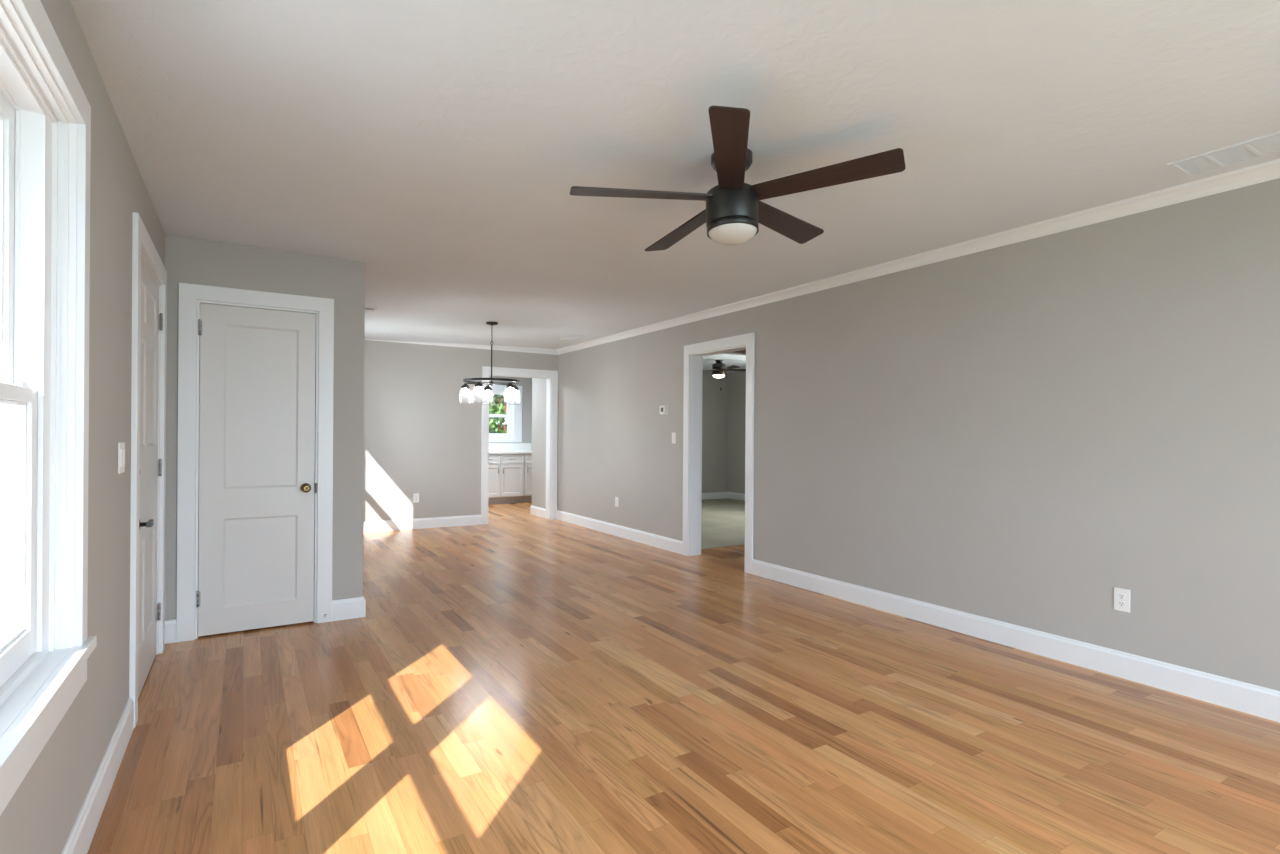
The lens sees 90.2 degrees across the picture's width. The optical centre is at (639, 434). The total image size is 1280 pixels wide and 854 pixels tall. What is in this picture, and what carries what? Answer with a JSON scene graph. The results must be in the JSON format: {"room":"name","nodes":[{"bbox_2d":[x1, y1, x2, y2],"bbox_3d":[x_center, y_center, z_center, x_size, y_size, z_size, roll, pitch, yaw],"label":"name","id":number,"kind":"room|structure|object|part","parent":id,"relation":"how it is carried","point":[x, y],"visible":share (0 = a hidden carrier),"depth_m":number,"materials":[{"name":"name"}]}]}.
{"room":"empty living room","nodes":[
{"label":"empty living room","id":0,"kind":"room"},
{"bbox_2d":[0,0,164,853],"bbox_3d":[-1.361,0.006,1.245,0.200,2.440,7.250,0,0,-32],"label":"wall","id":1,"kind":"structure","parent":0,"point":[40,817],"depth_m":2.09,"materials":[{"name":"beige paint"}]},
{"bbox_2d":[0,0,76,706],"bbox_3d":[-1.428,-0.105,1.329,0.232,1.510,0.875,0,0,-32],"label":"window","id":2,"kind":"structure","parent":1,"relation":"in","point":[38,128],"depth_m":1.65,"materials":[{"name":"white plastic"}]},
{"bbox_3d":[-1.422,-0.455,1.312,0.033,0.752,0.733,0,0,-32],"label":"sash","id":3,"kind":"part","parent":2,"relation":"part of","materials":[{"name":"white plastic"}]},
{"bbox_3d":[-1.389,0.208,1.336,0.004,0.582,0.637,0,0,-32],"label":"pane","id":4,"kind":"part","parent":2,"relation":"part of","materials":[{"name":"clear glass"}]},
{"bbox_3d":[-1.389,0.225,1.336,0.034,0.680,0.733,0,0,-32],"label":"sash","id":5,"kind":"part","parent":2,"relation":"part of","materials":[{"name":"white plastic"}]},
{"bbox_2d":[0,0,96,815],"bbox_3d":[-1.162,-0.115,0.970,0.226,1.643,1.957,0,0,-32],"label":"trim","id":6,"kind":"structure","parent":1,"relation":"attached to","point":[31,714],"depth_m":1.65,"materials":[{"name":"white paint"}]},
{"bbox_2d":[61,697,133,853],"bbox_3d":[-0.789,1.163,0.517,0.016,0.132,5.002,0,0,-32],"label":"baseboard","id":7,"kind":"structure","parent":1,"relation":"attached to","point":[79,840],"depth_m":2.05,"materials":[{"name":"white paint"}]},
{"bbox_2d":[118,442,124,473],"bbox_3d":[-1.965,0.089,2.418,0.010,0.117,0.118,0,0,-32],"label":"light switch","id":8,"kind":"object","parent":1,"relation":"attached to","point":[121,446],"visible":1,"depth_m":2.39,"materials":[{"name":"white plastic"}]},
{"bbox_2d":[129,212,166,727],"bbox_3d":[-2.485,0.148,3.076,0.220,2.140,1.147,0,0,-32],"label":"trim","id":9,"kind":"structure","parent":1,"relation":"attached to","point":[141,240],"depth_m":2.69,"materials":[{"name":"white paint"}]},
{"bbox_2d":[138,257,162,697],"bbox_3d":[-2.413,0.199,3.124,0.097,2.016,0.949,0,0,-32],"label":"door","id":10,"kind":"structure","parent":1,"relation":"in","point":[151,320],"depth_m":3.18,"materials":[{"name":"white paint"}]},
{"bbox_3d":[-2.243,0.405,2.891,0.052,0.052,0.126,0,0,-32],"label":"lever handle","id":11,"kind":"part","parent":10,"relation":"part of","materials":[{"name":"black metal"}]},
{"bbox_2d":[165,235,364,622],"bbox_3d":[-2.340,-0.001,4.037,1.079,2.440,0.115,0,0,-32],"label":"wall","id":12,"kind":"structure","parent":0,"point":[187,260],"depth_m":4.14,"materials":[{"name":"beige paint"}]},
{"bbox_2d":[165,619,175,643],"bbox_3d":[-2.743,1.150,3.715,0.067,0.132,0.016,0,0,-32],"label":"baseboard","id":13,"kind":"structure","parent":12,"relation":"attached to","point":[170,625],"depth_m":3.71,"materials":[{"name":"white paint"}]},
{"bbox_2d":[176,283,333,641],"bbox_3d":[-2.388,0.167,3.997,0.823,2.103,0.135,0,0,-32],"label":"trim","id":14,"kind":"structure","parent":12,"relation":"attached to","point":[191,296],"depth_m":3.81,"materials":[{"name":"white paint"}]},
{"bbox_2d":[196,303,316,635],"bbox_3d":[-2.360,0.214,3.947,0.640,1.986,0.097,0,0,-32],"label":"door","id":15,"kind":"structure","parent":12,"relation":"in","point":[257,485],"depth_m":3.96,"materials":[{"name":"white paint"}]},
{"bbox_3d":[-2.131,0.344,4.069,0.060,0.060,0.062,0,0,-32],"label":"knob","id":16,"kind":"part","parent":15,"relation":"part of","materials":[{"name":"gold metal"}]},
{"bbox_2d":[332,515,480,620],"bbox_3d":[-2.082,1.155,6.395,2.235,0.132,3.875,0,0,-32],"label":"baseboard","id":17,"kind":"structure","parent":12,"relation":"attached to","point":[342,609],"depth_m":7.99,"materials":[{"name":"white paint"}]},
{"bbox_2d":[363,340,557,521],"bbox_3d":[-2.577,-0.003,8.448,3.167,2.440,0.144,0,0,-32],"label":"wall","id":18,"kind":"structure","parent":0,"point":[423,436],"depth_m":8.23,"materials":[{"name":"beige paint"}]},
{"bbox_2d":[413,493,418,502],"bbox_3d":[-2.873,0.819,8.178,0.072,0.117,0.009,0,0,-32],"label":"wall outlet","id":19,"kind":"object","parent":18,"relation":"attached to","point":[415,495],"visible":1,"depth_m":8.18,"materials":[{"name":"white plastic"}]},
{"bbox_2d":[481,366,557,523],"bbox_3d":[-1.707,0.153,8.977,1.113,2.140,0.164,0,0,-32],"label":"trim","id":20,"kind":"structure","parent":18,"relation":"attached to","point":[551,377],"depth_m":9.15,"materials":[{"name":"white paint"}]},
{"bbox_2d":[489,376,531,442],"bbox_3d":[-3.885,-0.011,11.028,4.420,2.440,0.200,0,0,-32],"label":"wall","id":21,"kind":"structure","parent":0,"point":[526,383],"depth_m":11.98,"materials":[{"name":"beige paint"}]},
{"bbox_2d":[489,389,513,439],"bbox_3d":[-2.765,-0.339,11.738,0.830,0.970,0.232,0,0,-32],"label":"window","id":22,"kind":"structure","parent":21,"relation":"in","point":[509,435],"depth_m":11.86,"materials":[{"name":"white plastic"}]},
{"bbox_3d":[-2.766,-0.558,11.743,0.776,0.474,0.033,0,0,-32],"label":"sash","id":23,"kind":"part","parent":22,"relation":"part of","materials":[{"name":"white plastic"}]},
{"bbox_3d":[-2.745,-0.148,11.705,0.776,0.418,0.034,0,0,-32],"label":"sash","id":24,"kind":"part","parent":22,"relation":"part of","materials":[{"name":"white plastic"}]},
{"bbox_2d":[489,385,521,441],"bbox_3d":[-2.708,-0.377,11.648,1.150,1.054,0.064,0,0,-32],"label":"trim","id":25,"kind":"structure","parent":21,"relation":"attached to","point":[518,399],"depth_m":11.88,"materials":[{"name":"white paint"}]},
{"bbox_2d":[489,443,530,450],"bbox_3d":[-2.967,0.230,11.468,2.148,0.134,0.022,0,0,-32],"label":"backsplash","id":26,"kind":"structure","parent":21,"relation":"attached to","point":[492,446],"depth_m":11.80,"materials":[{"name":"white stone"}]},
{"bbox_2d":[532,378,545,508],"bbox_3d":[-1.455,0.005,9.558,0.118,2.440,0.560,0,0,-32],"label":"wall","id":27,"kind":"structure","parent":0,"point":[538,384],"depth_m":9.53,"materials":[{"name":"beige paint"}]},
{"bbox_2d":[530,505,545,517],"bbox_3d":[-1.474,1.159,9.561,0.134,0.132,0.576,0,0,-32],"label":"baseboard","id":28,"kind":"structure","parent":27,"relation":"attached to","point":[537,511],"depth_m":9.50,"materials":[{"name":"white paint"}]},
{"bbox_2d":[70,0,1279,348],"bbox_3d":[-0.789,-1.238,5.195,5.320,0.185,13.370,0,0,-32],"label":"ceiling","id":29,"kind":"structure","parent":0,"point":[440,147],"depth_m":2.38,"materials":[{"name":"paint"}]},
{"bbox_2d":[365,306,376,310],"bbox_3d":[-2.532,-1.151,5.803,0.240,0.016,0.140,0,0,-32],"label":"ceiling vent","id":30,"kind":"object","parent":29,"relation":"in","point":[368,308],"visible":0.48,"depth_m":5.82,"materials":[{"name":"white metal"}]},
{"bbox_2d":[461,322,518,396],"bbox_3d":[-1.567,-0.755,6.782,0.643,0.863,0.647,0,0,-32],"label":"chandelier","id":31,"kind":"object","parent":29,"relation":"hanging from","point":[479,384],"visible":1,"depth_m":6.73,"materials":[{"name":"black metal"}]},
{"bbox_3d":[-1.574,-0.751,6.764,0.015,0.399,0.015,0,0,-32],"label":"rod","id":32,"kind":"part","parent":31,"relation":"part of","materials":[{"name":"black metal"}]},
{"bbox_2d":[560,335,584,340],"bbox_3d":[-0.849,-1.207,7.999,0.145,0.008,0.400,0,0,-32],"label":"ceiling vent","id":33,"kind":"object","parent":29,"relation":"in","point":[573,337],"visible":1,"depth_m":7.98,"materials":[{"name":"metal"}]},
{"bbox_2d":[570,106,905,250],"bbox_3d":[0.370,-0.976,2.679,1.291,0.368,1.256,0,0,-32],"label":"ceiling fan","id":34,"kind":"object","parent":29,"relation":"hanging from","point":[733,212],"visible":1,"depth_m":2.54,"materials":[{"name":"brown wood"}]},
{"bbox_3d":[0.004,-0.971,2.581,0.570,0.035,0.132,0,0,-10],"label":"fan blade","id":35,"kind":"part","parent":34,"relation":"part of","materials":[{"name":"brown wood"}]},
{"bbox_3d":[0.208,-0.951,2.981,0.131,0.070,0.569,0,0,-28],"label":"fan blade","id":36,"kind":"part","parent":34,"relation":"part of","materials":[{"name":"brown wood"}]},
{"bbox_3d":[0.324,-1.001,2.267,0.131,0.058,0.569,0,0,9],"label":"fan blade","id":37,"kind":"part","parent":34,"relation":"part of","materials":[{"name":"brown wood"}]},
{"bbox_3d":[0.382,-0.829,2.634,0.202,0.075,0.202,0,0,-32],"label":"light globe","id":38,"kind":"part","parent":34,"relation":"part of","materials":[{"name":"white glass"}]},
{"bbox_3d":[0.648,-0.966,2.911,0.129,0.050,0.570,0,0,44],"label":"fan blade","id":39,"kind":"part","parent":34,"relation":"part of","materials":[{"name":"brown wood"}]},
{"bbox_3d":[0.720,-0.999,2.475,0.569,0.067,0.130,0,0,27],"label":"fan blade","id":40,"kind":"part","parent":34,"relation":"part of","materials":[{"name":"brown wood"}]},
{"bbox_2d":[1167,131,1279,176],"bbox_3d":[2.614,-1.184,2.548,0.235,0.008,0.745,0,0,-32],"label":"ceiling vent","id":41,"kind":"object","parent":29,"relation":"in","point":[1269,144],"visible":1,"depth_m":2.71,"materials":[{"name":"metal"}]},
{"bbox_2d":[87,498,1279,853],"bbox_3d":[0.651,1.297,6.099,8.750,0.124,13.370,0,0,-32],"label":"floor","id":42,"kind":"structure","parent":0,"point":[520,681],"depth_m":2.66,"materials":[{"name":"brown wood"}]},
{"bbox_2d":[488,454,523,504],"bbox_3d":[-2.576,0.778,11.299,0.874,0.878,0.650,0,0,-32],"label":"base cabinet","id":43,"kind":"object","parent":42,"relation":"on","point":[506,471],"visible":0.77,"depth_m":11.12,"materials":[{"name":"grey paint"}]},
{"bbox_3d":[-2.609,0.805,10.944,0.424,0.555,0.018,0,0,-32],"label":"door","id":44,"kind":"part","parent":43,"relation":"part of","materials":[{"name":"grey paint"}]},
{"bbox_3d":[-2.606,0.435,10.944,0.424,0.165,0.018,0,0,-32],"label":"drawer","id":45,"kind":"part","parent":43,"relation":"part of","materials":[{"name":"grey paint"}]},
{"bbox_3d":[-2.242,0.437,11.170,0.424,0.165,0.018,0,0,-32],"label":"drawer","id":46,"kind":"part","parent":43,"relation":"part of","materials":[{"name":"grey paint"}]},
{"bbox_3d":[-2.244,0.807,11.170,0.424,0.555,0.018,0,0,-32],"label":"door","id":47,"kind":"part","parent":43,"relation":"part of","materials":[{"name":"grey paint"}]},
{"bbox_2d":[522,454,531,502],"bbox_3d":[-2.038,0.782,11.633,0.386,0.878,0.650,0,0,-32],"label":"base cabinet","id":48,"kind":"object","parent":42,"relation":"on","point":[527,497],"visible":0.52,"depth_m":11.33,"materials":[{"name":"grey paint"}]},
{"bbox_3d":[-1.888,0.810,11.392,0.364,0.555,0.018,0,0,-32],"label":"door","id":49,"kind":"part","parent":48,"relation":"part of","materials":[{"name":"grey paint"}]},
{"bbox_3d":[-1.885,0.440,11.392,0.364,0.165,0.018,0,0,-32],"label":"drawer","id":50,"kind":"part","parent":48,"relation":"part of","materials":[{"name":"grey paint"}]},
{"bbox_3d":[-3.323,0.773,10.837,0.874,0.878,0.650,0,0,-32],"label":"base cabinet","id":51,"kind":"object","parent":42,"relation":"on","visible":0},
{"bbox_2d":[489,450,531,453],"bbox_3d":[-2.794,0.318,11.188,2.148,0.040,0.663,0,0,-32],"label":"countertop","id":52,"kind":"structure","parent":51,"relation":"on","point":[501,451],"depth_m":11.18,"materials":[{"name":"white stone"}]},
{"bbox_2d":[702,371,727,492],"bbox_3d":[0.369,0.017,11.643,3.400,2.440,0.200,0,0,-32],"label":"wall","id":53,"kind":"structure","parent":0,"point":[714,401],"depth_m":12.18,"materials":[{"name":"beige paint"}]},
{"bbox_2d":[703,353,745,372],"bbox_3d":[1.518,-1.255,9.085,4.159,0.120,5.750,0,0,-32],"label":"ceiling","id":54,"kind":"structure","parent":0,"point":[728,359],"depth_m":10.34,"materials":[{"name":"paint"}]},
{"bbox_2d":[703,360,745,390],"bbox_3d":[1.258,-0.946,10.264,1.147,0.502,1.159,0,0,-32],"label":"ceiling fan","id":55,"kind":"object","parent":54,"relation":"hanging from","point":[719,369],"visible":0.93,"depth_m":10.21,"materials":[{"name":"black metal"}]},
{"bbox_3d":[1.395,-1.038,9.970,0.119,0.030,0.510,0,0,-21],"label":"fan blade","id":56,"kind":"part","parent":55,"relation":"part of","materials":[{"name":"brown wood"}]},
{"bbox_3d":[1.617,-1.036,10.310,0.510,0.030,0.119,0,0,-3],"label":"fan blade","id":57,"kind":"part","parent":55,"relation":"part of","materials":[{"name":"brown wood"}]},
{"bbox_2d":[724,350,745,355],"bbox_3d":[2.244,0.030,7.899,4.159,2.440,0.120,0,0,-32],"label":"wall","id":58,"kind":"structure","parent":0,"point":[741,352],"depth_m":7.15,"materials":[{"name":"beige paint"}]},
{"bbox_2d":[727,371,745,493],"bbox_3d":[2.838,0.034,10.697,0.200,2.440,4.010,0,0,-32],"label":"wall","id":59,"kind":"structure","parent":0,"point":[736,380],"depth_m":12.12,"materials":[{"name":"beige paint"}]},
{"bbox_2d":[702,492,744,500],"bbox_3d":[1.424,1.178,9.825,3.110,0.132,4.010,0,0,-32],"label":"baseboard","id":60,"kind":"structure","parent":59,"relation":"attached to","point":[714,495],"depth_m":12.14,"materials":[{"name":"white paint"}]},
{"bbox_2d":[531,178,1279,690],"bbox_3d":[1.144,0.022,6.281,0.874,2.440,13.170,0,0,-32],"label":"wall","id":61,"kind":"structure","parent":0,"point":[1024,433],"depth_m":3.68,"materials":[{"name":"grey paint"}]},
{"bbox_2d":[660,405,667,414],"bbox_3d":[0.253,-0.261,6.866,0.028,0.105,0.145,0,0,-32],"label":"thermostat","id":62,"kind":"object","parent":61,"relation":"attached to","point":[663,408],"visible":1,"depth_m":6.84,"materials":[{"name":"white plastic"}]},
{"bbox_2d":[672,432,675,443],"bbox_3d":[0.355,0.040,6.716,0.010,0.117,0.072,0,0,-32],"label":"light switch","id":63,"kind":"object","parent":61,"relation":"attached to","point":[673,433],"visible":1,"depth_m":6.71,"materials":[{"name":"white plastic"}]},
{"bbox_2d":[682,332,754,573],"bbox_3d":[0.789,0.168,6.142,0.165,2.145,1.049,0,0,-32],"label":"trim","id":64,"kind":"structure","parent":61,"relation":"attached to","point":[692,399],"depth_m":6.47,"materials":[{"name":"white paint"}]},
{"bbox_2d":[364,159,1279,354],"bbox_3d":[0.134,-1.171,4.089,3.167,0.066,10.116,0,0,-32],"label":"trim","id":65,"kind":"structure","parent":61,"relation":"attached to","point":[1270,170],"depth_m":3.86,"materials":[{"name":"white paint"}]},
{"bbox_2d":[557,510,1279,722],"bbox_3d":[1.458,1.179,4.919,0.016,0.132,10.116,0,0,-32],"label":"baseboard","id":66,"kind":"structure","parent":61,"relation":"attached to","point":[1259,701],"depth_m":3.64,"materials":[{"name":"white paint"}]},
{"bbox_2d":[1114,587,1129,612],"bbox_3d":[2.480,0.853,3.281,0.009,0.117,0.072,0,0,-32],"label":"wall outlet","id":67,"kind":"object","parent":61,"relation":"attached to","point":[1121,596],"visible":1,"depth_m":3.28,"materials":[{"name":"white plastic"}]},
{"bbox_2d":[1118,593,1124,598],"bbox_3d":[2.478,0.834,3.280,0.004,0.027,0.033,0,0,-32],"label":"socket","id":68,"kind":"object","parent":67,"relation":"attached to","point":[1120,595],"depth_m":3.28,"materials":[{"name":"white plastic"}]},
{"bbox_2d":[1118,601,1124,606],"bbox_3d":[2.478,0.873,3.280,0.004,0.027,0.033,0,0,-32],"label":"socket","id":69,"kind":"object","parent":67,"relation":"attached to","point":[1120,603],"depth_m":3.28,"materials":[{"name":"white plastic"}]},
{"label":"outside","id":70,"kind":"structure","parent":0,"visible":0},
{"bbox_3d":[-5.280,1.499,8.498,80.000,0.200,100.000,0,0,-32],"label":"ground","id":71,"kind":"structure","parent":70,"visible":0},
{"bbox_2d":[489,394,507,432],"bbox_3d":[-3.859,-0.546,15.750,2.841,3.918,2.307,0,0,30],"label":"leafy tree","id":72,"kind":"object","parent":71,"relation":"on","point":[499,407],"visible":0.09,"depth_m":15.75,"materials":[{"name":"green plant"}]},
{"bbox_2d":[489,397,507,432],"bbox_3d":[-4.643,-0.536,23.241,3.200,3.880,3.000,0,0,-32],"label":"garden shed","id":73,"kind":"object","parent":71,"relation":"on","point":[503,397],"visible":0.02,"depth_m":21.83,"materials":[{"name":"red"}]}
]}

